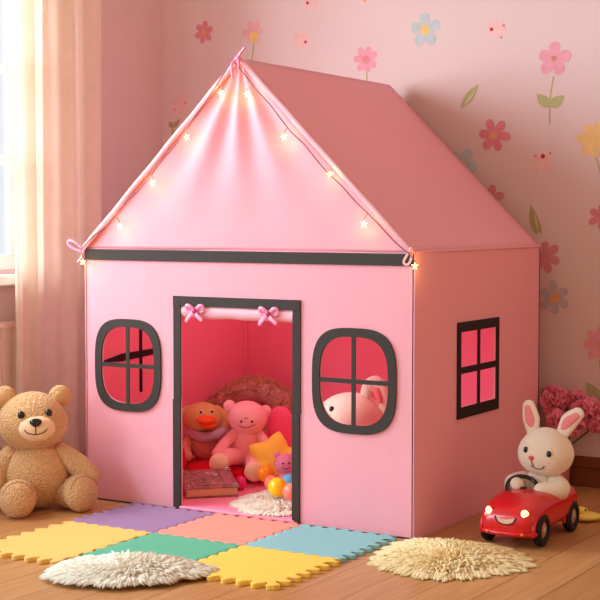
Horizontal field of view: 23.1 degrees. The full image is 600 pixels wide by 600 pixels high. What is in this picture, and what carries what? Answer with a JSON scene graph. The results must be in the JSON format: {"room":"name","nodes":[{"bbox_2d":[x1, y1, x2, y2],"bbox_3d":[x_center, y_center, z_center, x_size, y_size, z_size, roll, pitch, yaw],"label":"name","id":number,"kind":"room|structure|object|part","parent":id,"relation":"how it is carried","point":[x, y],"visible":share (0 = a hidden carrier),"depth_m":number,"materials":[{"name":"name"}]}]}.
{"room":"children's room","nodes":[
{"label":"children's room","id":0,"kind":"room"},
{"bbox_2d":[0,0,162,321],"bbox_3d":[-1.250,-0.651,4.816,0.080,2.600,2.550,2,4,31],"label":"wall","id":1,"kind":"structure","parent":0,"point":[131,30],"depth_m":5.68,"materials":[{"name":"pink paint"}]},
{"bbox_2d":[0,0,14,269],"bbox_3d":[-1.367,-0.755,4.582,0.020,1.365,1.440,2,4,31],"label":"window","id":2,"kind":"structure","parent":1,"relation":"in","point":[7,261],"depth_m":5.15,"materials":[{"name":"white glass"}]},
{"bbox_2d":[0,274,14,285],"bbox_3d":[-1.322,-0.042,4.614,0.067,0.037,1.590,2,4,31],"label":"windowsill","id":3,"kind":"structure","parent":1,"relation":"attached to","point":[5,279],"depth_m":5.06,"materials":[{"name":"white paint"}]},
{"bbox_2d":[0,320,15,450],"bbox_3d":[-1.318,0.332,4.627,0.058,0.458,1.268,2,4,31],"label":"radiator","id":4,"kind":"object","parent":1,"relation":"attached to","point":[7,328],"visible":0.38,"depth_m":5.07,"materials":[{"name":"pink metal"}]},
{"bbox_2d":[0,320,15,327],"bbox_3d":[-1.312,0.113,4.611,0.044,0.018,1.268,2,4,31],"label":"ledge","id":5,"kind":"object","parent":4,"relation":"attached to","point":[6,324],"depth_m":5.07,"materials":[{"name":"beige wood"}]},
{"bbox_2d":[11,0,101,455],"bbox_3d":[-1.210,-0.443,4.675,0.098,2.170,1.964,2,4,31],"label":"curtain","id":6,"kind":"object","parent":1,"relation":"hanging from","point":[56,44],"visible":0.82,"depth_m":5.20,"materials":[{"name":"beige fabric"}]},
{"bbox_2d":[0,474,599,599],"bbox_3d":[-0.043,0.815,2.393,4.746,0.050,5.730,2,4,31],"label":"floor","id":7,"kind":"structure","parent":0,"point":[568,563],"depth_m":3.74,"materials":[{"name":"brown wood"}]},
{"bbox_2d":[0,385,99,517],"bbox_3d":[-0.814,0.468,4.607,0.335,0.391,0.274,-2,4,-34],"label":"teddy bear","id":8,"kind":"object","parent":7,"relation":"on","point":[36,468],"visible":1,"depth_m":4.57},
{"bbox_3d":[-0.940,0.545,4.609,0.083,0.179,0.133,3,4,37],"label":"arm","id":9,"kind":"part","parent":8,"relation":"part of"},
{"bbox_3d":[-0.733,0.605,4.638,0.173,0.106,0.100,3,4,40],"label":"leg","id":10,"kind":"part","parent":8,"relation":"part of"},
{"bbox_3d":[-0.711,0.520,4.641,0.162,0.138,0.074,1,3,9],"label":"arm","id":11,"kind":"part","parent":8,"relation":"part of"},
{"bbox_2d":[0,503,396,589],"bbox_3d":[-0.316,0.685,4.115,0.964,0.012,0.769,2,4,31],"label":"play mat","id":12,"kind":"object","parent":7,"relation":"on","point":[257,567],"depth_m":4.10,"materials":[{"name":"multicoloured rubber"}]},
{"bbox_2d":[39,551,219,588],"bbox_3d":[-0.433,0.678,3.767,0.468,0.054,0.328,0,3,-1],"label":"rug","id":13,"kind":"object","parent":12,"relation":"on","point":[123,569],"visible":1,"depth_m":3.71,"materials":[{"name":"white fur"}]},
{"bbox_2d":[67,47,540,538],"bbox_3d":[0.043,-0.070,4.881,1.283,1.432,1.041,2,4,31],"label":"tent","id":14,"kind":"object","parent":7,"relation":"on","point":[243,256],"visible":0.99,"depth_m":4.50,"materials":[{"name":"pink fabric"}]},
{"bbox_3d":[-0.553,0.209,4.700,0.265,0.297,0.006,2,4,31],"label":"window trim","id":15,"kind":"part","parent":14,"relation":"part of","materials":[{"name":"grey fabric"}]},
{"bbox_3d":[-0.455,0.217,5.193,0.006,0.822,0.935,2,4,31],"label":"panel","id":16,"kind":"part","parent":14,"relation":"part of","materials":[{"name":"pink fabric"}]},
{"bbox_2d":[182,447,186,469],"bbox_3d":[-0.444,0.558,5.109,0.105,0.127,0.090,2,4,31],"label":"cushion","id":17,"kind":"object","parent":14,"relation":"on","point":[184,457],"visible":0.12,"depth_m":5.09,"materials":[{"name":"red fabric"}]},
{"bbox_2d":[183,467,238,498],"bbox_3d":[-0.304,0.600,4.827,0.179,0.074,0.163,-1,3,-15],"label":"picture book","id":18,"kind":"object","parent":14,"relation":"on","point":[207,483],"visible":0.79,"depth_m":4.78,"materials":[{"name":"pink paper"}]},
{"bbox_2d":[186,471,222,485],"bbox_3d":[-0.314,0.587,4.818,0.104,0.001,0.116,-1,15,-15],"label":"picture","id":19,"kind":"object","parent":18,"relation":"on","point":[210,477],"depth_m":4.82},
{"bbox_2d":[185,458,246,478],"bbox_3d":[-0.257,0.589,5.150,0.370,0.060,0.250,2,4,31],"label":"floor cushion","id":20,"kind":"object","parent":14,"relation":"on","point":[194,463],"visible":0.16,"depth_m":5.07,"materials":[{"name":"red fabric"}]},
{"bbox_2d":[182,402,229,460],"bbox_3d":[-0.343,0.465,5.149,0.195,0.209,0.150,0,3,-5],"label":"duck","id":21,"kind":"object","parent":20,"relation":"on","point":[201,418],"visible":0.86,"depth_m":5.12},
{"bbox_3d":[-0.185,0.038,4.494,0.475,0.049,0.048,2,4,31],"label":"rolled door","id":22,"kind":"part","parent":14,"relation":"part of","materials":[{"name":"pink"}]},
{"bbox_2d":[209,400,270,481],"bbox_3d":[-0.201,0.476,5.010,0.199,0.261,0.190,0,3,6],"label":"plush bear","id":23,"kind":"object","parent":14,"relation":"on","point":[247,419],"visible":0.91,"depth_m":5.00},
{"bbox_3d":[-0.257,0.491,5.021,0.113,0.098,0.039,-3,4,-39],"label":"arm","id":24,"kind":"part","parent":23,"relation":"part of","materials":[{"name":"pink fabric"}]},
{"bbox_3d":[-0.244,0.542,5.008,0.060,0.073,0.161,3,4,38],"label":"leg","id":25,"kind":"part","parent":23,"relation":"part of","materials":[{"name":"pink fabric"}]},
{"bbox_3d":[-0.157,0.558,5.004,0.060,0.094,0.157,0,3,0],"label":"leg","id":26,"kind":"part","parent":23,"relation":"part of","materials":[{"name":"pink fabric"}]},
{"bbox_3d":[-0.126,0.491,5.034,0.043,0.094,0.079,-2,4,-33],"label":"arm","id":27,"kind":"part","parent":23,"relation":"part of","materials":[{"name":"pink fabric"}]},
{"bbox_2d":[235,476,246,489],"bbox_3d":[-0.198,0.611,4.889,0.041,0.047,0.037,2,4,31],"label":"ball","id":28,"kind":"object","parent":14,"relation":"on","point":[240,480],"visible":0.8,"depth_m":4.88,"materials":[{"name":"pink plastic"}]},
{"bbox_2d":[205,374,292,447],"bbox_3d":[-0.173,0.455,5.349,0.407,0.370,0.189,1,3,9],"label":"cushion","id":29,"kind":"object","parent":14,"relation":"on","point":[270,393],"visible":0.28,"depth_m":5.33,"materials":[{"name":"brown fur"}]},
{"bbox_3d":[-0.173,0.455,5.349,0.405,0.370,0.185,1,3,9],"label":"fur trim","id":30,"kind":"part","parent":29,"relation":"part of","materials":[{"name":"fur"}]},
{"bbox_2d":[80,60,417,268],"bbox_3d":[-0.190,-0.407,4.417,1.226,0.628,0.010,2,4,31],"label":"string lights","id":31,"kind":"object","parent":14,"relation":"attached to","point":[329,172],"visible":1,"depth_m":4.39,"materials":[{"name":"yellow plastic"}]},
{"bbox_3d":[-0.189,-0.131,4.459,1.195,0.034,0.006,2,4,31],"label":"eave trim","id":32,"kind":"part","parent":14,"relation":"part of","materials":[{"name":"grey fabric"}]},
{"bbox_3d":[-0.186,0.258,4.487,1.200,0.822,0.006,2,4,31],"label":"panel","id":33,"kind":"part","parent":14,"relation":"part of","materials":[{"name":"pink fabric"}]},
{"bbox_2d":[229,490,291,516],"bbox_3d":[-0.041,0.630,4.663,0.363,0.046,0.448,1,3,16],"label":"rug","id":34,"kind":"object","parent":14,"relation":"on","point":[263,503],"visible":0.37,"depth_m":4.55,"materials":[{"name":"white fur"}]},
{"bbox_2d":[257,465,273,481],"bbox_3d":[-0.115,0.576,4.857,0.055,0.055,0.055,2,4,31],"label":"ball","id":35,"kind":"object","parent":34,"relation":"on","point":[264,471],"visible":0.76,"depth_m":4.84,"materials":[{"name":"orange plastic"}]},
{"bbox_2d":[264,475,275,488],"bbox_3d":[-0.091,0.588,4.720,0.048,0.048,0.048,2,4,31],"label":"ball","id":36,"kind":"object","parent":34,"relation":"on","point":[268,478],"visible":0.43,"depth_m":4.71,"materials":[{"name":"pink plastic"}]},
{"bbox_2d":[268,477,286,496],"bbox_3d":[-0.071,0.588,4.608,0.061,0.061,0.061,2,4,31],"label":"ball","id":37,"kind":"object","parent":34,"relation":"on","point":[276,485],"visible":0.9,"depth_m":4.59,"materials":[{"name":"yellow plastic"}]},
{"bbox_2d":[274,452,291,477],"bbox_3d":[-0.049,0.570,4.864,0.069,0.132,0.068,-3,5,-45],"label":"plush","id":38,"kind":"object","parent":34,"relation":"on","point":[283,462],"visible":0.61,"depth_m":4.84,"materials":[{"name":"pink fabric"}]},
{"bbox_2d":[282,473,291,483],"bbox_3d":[-0.035,0.586,4.732,0.051,0.051,0.051,2,4,31],"label":"ball","id":39,"kind":"object","parent":34,"relation":"on","point":[287,477],"visible":0.4,"depth_m":4.71,"materials":[{"name":"blue plastic"}]},
{"bbox_2d":[283,483,291,500],"bbox_3d":[-0.026,0.595,4.540,0.056,0.056,0.056,2,4,31],"label":"ball","id":40,"kind":"object","parent":34,"relation":"on","point":[287,490],"visible":0.5,"depth_m":4.52,"materials":[{"name":"pink plastic"}]},
{"bbox_2d":[249,432,291,475],"bbox_3d":[-0.083,0.539,4.987,0.183,0.180,0.085,0,3,-2],"label":"star","id":41,"kind":"object","parent":14,"relation":"on","point":[263,452],"visible":0.48,"depth_m":4.96,"materials":[{"name":"yellow fabric"}]},
{"bbox_3d":[-0.185,-0.472,5.012,0.617,0.584,0.990,2,4,31],"label":"roof panel","id":42,"kind":"part","parent":14,"relation":"part of","materials":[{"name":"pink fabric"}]},
{"bbox_2d":[266,406,291,447],"bbox_3d":[-0.069,0.495,5.182,0.100,0.240,0.070,0,3,-5],"label":"cushion","id":43,"kind":"object","parent":14,"relation":"on","point":[280,418],"visible":0.53,"depth_m":5.15,"materials":[{"name":"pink fabric"}]},
{"bbox_3d":[0.156,0.237,4.269,0.280,0.310,0.006,2,4,31],"label":"window trim","id":44,"kind":"part","parent":14,"relation":"part of","materials":[{"name":"grey fabric"}]},
{"bbox_2d":[323,376,387,424],"bbox_3d":[0.162,0.442,4.570,0.213,0.422,0.216,-2,4,-30],"label":"rabbit","id":45,"kind":"object","parent":14,"relation":"on","point":[369,411],"visible":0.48,"depth_m":4.50},
{"bbox_3d":[0.321,-0.454,4.704,0.606,0.584,0.990,2,4,31],"label":"roof panel","id":46,"kind":"part","parent":14,"relation":"part of","materials":[{"name":"pink fabric"}]},
{"bbox_3d":[0.297,-0.074,5.263,1.200,1.397,0.006,2,4,31],"label":"panel","id":47,"kind":"part","parent":14,"relation":"part of","materials":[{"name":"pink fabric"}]},
{"bbox_3d":[0.565,0.253,4.573,0.006,0.822,0.935,2,4,31],"label":"panel","id":48,"kind":"part","parent":14,"relation":"part of","materials":[{"name":"pink fabric"}]},
{"bbox_3d":[0.554,0.207,4.540,0.005,0.293,0.305,2,4,31],"label":"window trim","id":49,"kind":"part","parent":14,"relation":"part of","materials":[{"name":"black fabric"}]},
{"bbox_2d":[367,536,538,581],"bbox_3d":[0.412,0.683,3.933,0.463,0.049,0.492,1,3,16],"label":"rug","id":50,"kind":"object","parent":7,"relation":"on","point":[434,558],"visible":1,"depth_m":3.86,"materials":[{"name":"beige fur"}]},
{"bbox_2d":[480,474,578,546],"bbox_3d":[0.669,0.595,4.245,0.187,0.176,0.384,2,4,31],"label":"toy car","id":51,"kind":"object","parent":7,"relation":"on","point":[523,512],"visible":0.99,"depth_m":4.12,"materials":[{"name":"red plastic"}]},
{"bbox_2d":[504,400,583,498],"bbox_3d":[0.697,0.470,4.264,0.194,0.348,0.182,-2,4,-28],"label":"plush bunny","id":52,"kind":"object","parent":51,"relation":"in","point":[546,453],"visible":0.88,"depth_m":4.22,"materials":[{"name":"white fabric"}]},
{"bbox_3d":[0.635,0.537,4.287,0.080,0.063,0.132,2,4,32],"label":"arm","id":53,"kind":"part","parent":52,"relation":"part of"},
{"bbox_3d":[0.734,0.541,4.231,0.091,0.069,0.127,2,4,32],"label":"arm","id":54,"kind":"part","parent":52,"relation":"part of"},
{"bbox_2d":[540,384,599,481],"bbox_3d":[0.904,0.465,4.933,0.256,0.358,0.154,3,4,39],"label":"flower bouquet","id":55,"kind":"object","parent":7,"relation":"on","point":[555,401],"visible":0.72,"depth_m":4.91,"materials":[{"name":"pink plant"}]},
{"bbox_3d":[0.935,0.471,4.937,0.129,0.111,0.006,2,4,31],"label":"stem","id":56,"kind":"part","parent":55,"relation":"part of","materials":[{"name":"green plant"}]},
{"bbox_2d":[579,506,599,520],"bbox_3d":[0.867,0.650,4.456,0.100,0.042,0.084,0,3,0],"label":"toy","id":57,"kind":"object","parent":7,"relation":"on","point":[584,514],"visible":0.78,"depth_m":4.43,"materials":[{"name":"yellow plastic"}]},
{"bbox_2d":[162,0,599,456],"bbox_3d":[1.000,-0.661,4.985,3.746,2.600,0.080,2,4,31],"label":"wall","id":58,"kind":"structure","parent":0,"point":[434,79],"depth_m":5.13,"materials":[{"name":"pink paint"}]},
{"bbox_2d":[169,119,179,134],"bbox_3d":[-0.502,-0.673,5.853,0.056,0.100,0.001,2,4,31],"label":"sticker","id":59,"kind":"object","parent":58,"relation":"attached to","point":[172,125],"visible":0.84,"depth_m":5.86,"materials":[{"name":"paper"}]},
{"bbox_3d":[-0.493,-0.705,5.846,0.035,0.035,0.001,2,4,31],"label":"blade","id":60,"kind":"part","parent":59,"relation":"part of","materials":[{"name":"green paper"}]},
{"bbox_2d":[172,96,187,113],"bbox_3d":[-0.478,-0.776,5.833,0.076,0.069,0.001,2,4,31],"label":"sticker","id":61,"kind":"object","parent":58,"relation":"attached to","point":[179,104],"visible":1,"depth_m":5.83,"materials":[{"name":"pink paper"}]},
{"bbox_2d":[195,21,212,43],"bbox_3d":[-0.378,-1.052,5.756,0.086,0.089,0.002,2,4,31],"label":"sticker","id":62,"kind":"object","parent":58,"relation":"attached to","point":[204,31],"visible":1,"depth_m":5.75,"materials":[{"name":"paper"}]},
{"bbox_2d":[242,20,262,59],"bbox_3d":[-0.183,-0.995,5.640,0.097,0.163,0.002,2,4,31],"label":"sticker","id":63,"kind":"object","parent":58,"relation":"attached to","point":[253,37],"visible":0.95,"depth_m":5.64,"materials":[{"name":"pink paper"}]},
{"bbox_3d":[-0.178,-1.012,5.636,0.040,0.040,0.002,2,4,31],"label":"flower","id":64,"kind":"part","parent":63,"relation":"part of","materials":[{"name":"orange paper"}]},
{"bbox_2d":[293,31,308,46],"bbox_3d":[0.004,-0.985,5.527,0.068,0.061,0.001,2,4,31],"label":"sticker","id":65,"kind":"object","parent":58,"relation":"attached to","point":[301,38],"visible":1,"depth_m":5.53,"materials":[{"name":"pink paper"}]},
{"bbox_2d":[304,0,318,10],"bbox_3d":[0.044,-1.115,5.495,0.064,0.058,0.001,2,4,31],"label":"sticker","id":66,"kind":"object","parent":58,"relation":"attached to","point":[310,5],"visible":1,"depth_m":5.50,"materials":[{"name":"pink paper"}]},
{"bbox_2d":[354,47,376,80],"bbox_3d":[0.240,-0.858,5.389,0.099,0.147,0.002,2,4,31],"label":"sticker","id":67,"kind":"object","parent":58,"relation":"attached to","point":[365,61],"visible":0.97,"depth_m":5.39,"materials":[{"name":"pink paper"}]},
{"bbox_3d":[0.242,-0.884,5.387,0.031,0.031,0.002,2,4,31],"label":"flower","id":68,"kind":"part","parent":67,"relation":"part of","materials":[{"name":"pink paper"}]},
{"bbox_2d":[411,13,439,45],"bbox_3d":[0.450,-0.972,5.255,0.118,0.117,0.002,2,4,31],"label":"sticker","id":69,"kind":"object","parent":58,"relation":"attached to","point":[424,29],"visible":1,"depth_m":5.25,"materials":[{"name":"white paper"}]},
{"bbox_3d":[0.448,-0.969,5.256,0.037,0.037,0.002,2,4,31],"label":"flower","id":70,"kind":"part","parent":69,"relation":"part of","materials":[{"name":"yellow paper"}]},
{"bbox_2d":[452,149,476,171],"bbox_3d":[0.579,-0.479,5.205,0.110,0.116,0.002,2,4,31],"label":"sticker","id":71,"kind":"object","parent":58,"relation":"attached to","point":[467,154],"visible":0.38,"depth_m":5.19,"materials":[{"name":"paper"}]},
{"bbox_2d":[461,84,478,107],"bbox_3d":[0.600,-0.721,5.178,0.069,0.083,0.001,2,4,31],"label":"sticker","id":72,"kind":"object","parent":58,"relation":"attached to","point":[470,94],"visible":1,"depth_m":5.18,"materials":[{"name":"green paper"}]},
{"bbox_2d":[479,119,510,150],"bbox_3d":[0.682,-0.579,5.136,0.120,0.113,0.002,2,4,31],"label":"sticker","id":73,"kind":"object","parent":58,"relation":"attached to","point":[494,134],"visible":1,"depth_m":5.14,"materials":[{"name":"paper"}]},
{"bbox_3d":[0.680,-0.579,5.137,0.031,0.031,0.002,2,4,31],"label":"flower","id":74,"kind":"part","parent":73,"relation":"part of","materials":[{"name":"orange paper"}]},
{"bbox_2d":[488,185,503,200],"bbox_3d":[0.669,-0.352,5.157,0.109,0.107,0.002,2,4,31],"label":"sticker","id":75,"kind":"object","parent":58,"relation":"attached to","point":[492,188],"visible":0.14,"depth_m":5.14,"materials":[{"name":"red paper"}]},
{"bbox_2d":[488,20,505,38],"bbox_3d":[0.687,-0.944,5.112,0.068,0.066,0.001,2,4,31],"label":"sticker","id":76,"kind":"object","parent":58,"relation":"attached to","point":[496,28],"visible":1,"depth_m":5.11,"materials":[{"name":"pink paper"}]},
{"bbox_2d":[529,205,541,234],"bbox_3d":[0.815,-0.278,5.072,0.048,0.105,0.001,2,4,31],"label":"sticker","id":77,"kind":"object","parent":58,"relation":"attached to","point":[535,224],"visible":1,"depth_m":5.07,"materials":[{"name":"paper"}]},
{"bbox_3d":[0.811,-0.278,5.075,0.037,0.105,0.001,2,4,31],"label":"blade","id":78,"kind":"part","parent":77,"relation":"part of","materials":[{"name":"paper"}]},
{"bbox_3d":[0.822,-0.267,5.069,0.032,0.079,0.001,2,4,31],"label":"blade","id":79,"kind":"part","parent":77,"relation":"part of","materials":[{"name":"paper"}]},
{"bbox_2d":[534,152,551,170],"bbox_3d":[0.837,-0.478,5.048,0.068,0.065,0.001,2,4,31],"label":"sticker","id":80,"kind":"object","parent":58,"relation":"attached to","point":[542,161],"visible":1,"depth_m":5.05,"materials":[{"name":"pink paper"}]},
{"bbox_2d":[540,241,559,272],"bbox_3d":[0.848,-0.148,5.059,0.103,0.110,0.002,2,4,31],"label":"sticker","id":81,"kind":"object","parent":58,"relation":"attached to","point":[546,258],"visible":0.84,"depth_m":5.05,"materials":[{"name":"paper"}]},
{"bbox_3d":[0.850,-0.148,5.058,0.028,0.028,0.002,2,4,31],"label":"flower","id":82,"kind":"part","parent":81,"relation":"part of","materials":[{"name":"paper"}]},
{"bbox_2d":[537,41,570,124],"bbox_3d":[0.868,-0.743,5.013,0.123,0.284,0.002,2,4,31],"label":"sticker","id":83,"kind":"object","parent":58,"relation":"attached to","point":[553,59],"visible":1,"depth_m":5.01,"materials":[{"name":"pink paper"}]},
{"bbox_3d":[0.863,-0.684,5.020,0.020,0.166,0.001,2,4,31],"label":"stem","id":84,"kind":"part","parent":83,"relation":"part of","materials":[{"name":"green paper"}]},
{"bbox_2d":[540,280,568,313],"bbox_3d":[0.877,-0.009,5.050,0.106,0.117,0.002,2,4,31],"label":"sticker","id":85,"kind":"object","parent":58,"relation":"attached to","point":[554,298],"visible":0.99,"depth_m":5.05,"materials":[{"name":"paper"}]},
{"bbox_3d":[0.878,-0.007,5.049,0.036,0.036,0.002,2,4,31],"label":"flower","id":86,"kind":"part","parent":85,"relation":"part of","materials":[{"name":"orange paper"}]},
{"bbox_2d":[569,455,599,487],"bbox_3d":[1.010,0.589,4.996,3.666,0.104,0.014,2,4,31],"label":"baseboard","id":87,"kind":"structure","parent":58,"relation":"attached to","point":[584,470],"depth_m":5.01,"materials":[{"name":"brown wood"}]},
{"bbox_2d":[576,122,599,171],"bbox_3d":[0.990,-0.446,4.956,0.121,0.312,0.002,2,4,31],"label":"sticker","id":88,"kind":"object","parent":58,"relation":"attached to","point":[591,140],"visible":1,"depth_m":4.95,"materials":[{"name":"paper"}]},
{"bbox_3d":[0.993,-0.540,4.949,0.025,0.025,0.002,2,4,31],"label":"flower","id":89,"kind":"part","parent":88,"relation":"part of","materials":[{"name":"paper"}]},
{"bbox_2d":[583,327,599,400],"bbox_3d":[1.018,0.250,4.979,0.118,0.325,0.002,2,4,31],"label":"sticker","id":90,"kind":"object","parent":58,"relation":"attached to","point":[593,343],"visible":0.95,"depth_m":4.99,"materials":[{"name":"pink paper"}]},
{"bbox_2d":[589,205,599,228],"bbox_3d":[1.015,-0.280,4.950,0.084,0.086,0.002,2,4,31],"label":"sticker","id":91,"kind":"object","parent":58,"relation":"attached to","point":[594,212],"visible":1,"depth_m":4.96,"materials":[{"name":"red paper"}]}
]}

